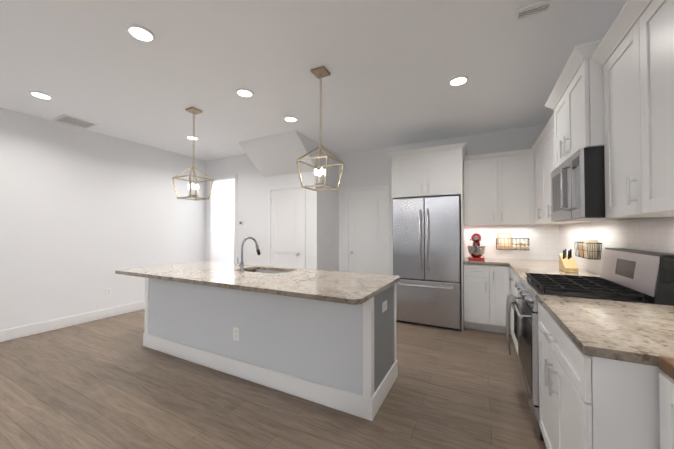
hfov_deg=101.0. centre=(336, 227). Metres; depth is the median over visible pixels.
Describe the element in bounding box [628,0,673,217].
upper cabinet
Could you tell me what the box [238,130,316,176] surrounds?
wall
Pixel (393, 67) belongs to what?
ceiling
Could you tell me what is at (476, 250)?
stand mixer
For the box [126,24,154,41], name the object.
recessed light
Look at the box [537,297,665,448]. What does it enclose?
base cabinet
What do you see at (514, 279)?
base cabinet
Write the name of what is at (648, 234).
tile backsplash
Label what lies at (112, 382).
floor
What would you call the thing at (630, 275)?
range
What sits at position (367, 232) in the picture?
closet door
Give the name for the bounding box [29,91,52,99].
recessed light
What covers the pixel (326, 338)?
kitchen island
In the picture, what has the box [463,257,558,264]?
countertop
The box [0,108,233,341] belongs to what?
wall
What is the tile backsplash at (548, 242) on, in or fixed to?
attached to the wall at (367, 170)
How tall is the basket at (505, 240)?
0.237 m
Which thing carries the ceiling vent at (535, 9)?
in the ceiling
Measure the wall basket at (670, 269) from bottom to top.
0.135 m
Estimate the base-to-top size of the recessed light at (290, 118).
0.021 m
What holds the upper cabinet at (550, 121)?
attached to the wall at (590, 221)
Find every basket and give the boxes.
[496,233,528,249]
[574,239,601,259]
[660,255,673,285]
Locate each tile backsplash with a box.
[465,225,556,259]
[557,217,673,274]
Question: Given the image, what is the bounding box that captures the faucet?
[235,237,260,272]
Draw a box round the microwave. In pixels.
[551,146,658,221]
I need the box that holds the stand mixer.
[467,233,484,259]
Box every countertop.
[115,261,399,304]
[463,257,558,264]
[507,261,600,277]
[537,295,673,368]
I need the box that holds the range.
[506,247,673,440]
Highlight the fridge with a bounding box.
[393,196,461,330]
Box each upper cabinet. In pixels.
[464,149,527,224]
[528,136,543,223]
[540,128,547,223]
[548,120,589,223]
[552,40,607,170]
[600,16,673,217]
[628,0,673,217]
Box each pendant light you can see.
[172,107,213,200]
[296,66,343,190]
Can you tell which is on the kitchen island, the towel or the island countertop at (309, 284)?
the island countertop at (309, 284)
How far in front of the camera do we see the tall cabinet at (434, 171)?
3.87 m
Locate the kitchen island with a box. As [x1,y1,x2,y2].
[143,277,397,420]
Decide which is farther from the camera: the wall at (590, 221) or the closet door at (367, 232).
the closet door at (367, 232)
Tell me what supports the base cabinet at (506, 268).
on the floor
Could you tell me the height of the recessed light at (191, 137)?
0.021 m
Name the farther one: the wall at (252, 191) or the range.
the wall at (252, 191)
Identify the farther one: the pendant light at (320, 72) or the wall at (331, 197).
the wall at (331, 197)
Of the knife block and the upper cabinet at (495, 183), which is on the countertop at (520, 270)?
the knife block
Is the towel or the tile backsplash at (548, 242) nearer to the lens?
the towel
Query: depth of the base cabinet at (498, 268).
3.51 m
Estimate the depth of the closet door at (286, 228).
4.80 m
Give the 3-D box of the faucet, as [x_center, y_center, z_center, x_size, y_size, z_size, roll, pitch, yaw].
[-0.925,0.276,2.925,0.095,0.355,0.289,0,-1,27]
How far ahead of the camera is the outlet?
4.23 m
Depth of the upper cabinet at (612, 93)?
1.46 m
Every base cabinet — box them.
[464,265,494,331]
[495,265,502,332]
[503,265,510,333]
[511,269,609,357]
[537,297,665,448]
[659,356,673,448]
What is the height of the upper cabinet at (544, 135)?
0.968 m
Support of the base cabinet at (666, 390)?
on the floor
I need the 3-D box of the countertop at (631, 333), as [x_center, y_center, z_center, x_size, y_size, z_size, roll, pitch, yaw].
[1.322,0.424,1.191,0.633,0.036,0.867,0,-1,27]
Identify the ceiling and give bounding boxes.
[0,0,626,160]
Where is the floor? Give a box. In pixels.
[0,309,546,448]
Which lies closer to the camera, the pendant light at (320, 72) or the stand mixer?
the pendant light at (320, 72)
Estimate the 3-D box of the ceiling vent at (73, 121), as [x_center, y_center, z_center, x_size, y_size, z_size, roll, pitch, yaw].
[-3.482,-1.402,3.712,0.360,0.011,0.360,0,-1,27]
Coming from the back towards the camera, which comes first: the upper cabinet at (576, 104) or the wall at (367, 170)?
the wall at (367, 170)
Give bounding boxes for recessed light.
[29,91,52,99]
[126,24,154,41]
[186,135,198,139]
[236,88,253,97]
[284,116,296,121]
[448,75,468,85]
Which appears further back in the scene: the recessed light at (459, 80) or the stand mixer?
the stand mixer
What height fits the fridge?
1.771 m
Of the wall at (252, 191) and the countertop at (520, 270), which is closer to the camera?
the countertop at (520, 270)
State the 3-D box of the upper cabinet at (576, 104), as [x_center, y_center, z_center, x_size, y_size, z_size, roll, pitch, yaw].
[1.803,-0.754,1.882,0.389,0.573,0.756,0,-1,27]
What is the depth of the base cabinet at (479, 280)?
3.62 m
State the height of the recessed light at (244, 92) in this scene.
0.021 m
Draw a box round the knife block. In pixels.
[559,249,578,272]
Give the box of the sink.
[251,269,286,272]
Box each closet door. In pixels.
[271,188,301,268]
[349,189,385,274]
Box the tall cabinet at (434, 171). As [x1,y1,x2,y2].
[387,142,467,330]
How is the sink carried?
in the island countertop at (309, 284)
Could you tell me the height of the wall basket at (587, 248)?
0.172 m
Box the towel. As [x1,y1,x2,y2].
[506,294,518,354]
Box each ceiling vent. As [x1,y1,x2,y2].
[52,114,98,128]
[514,0,554,21]
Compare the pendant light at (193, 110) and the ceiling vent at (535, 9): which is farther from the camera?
the pendant light at (193, 110)
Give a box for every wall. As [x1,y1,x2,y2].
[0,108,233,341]
[204,142,323,269]
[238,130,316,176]
[324,146,339,270]
[340,125,555,274]
[556,221,602,275]
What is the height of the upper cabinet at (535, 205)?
0.968 m
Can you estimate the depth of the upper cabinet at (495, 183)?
3.78 m

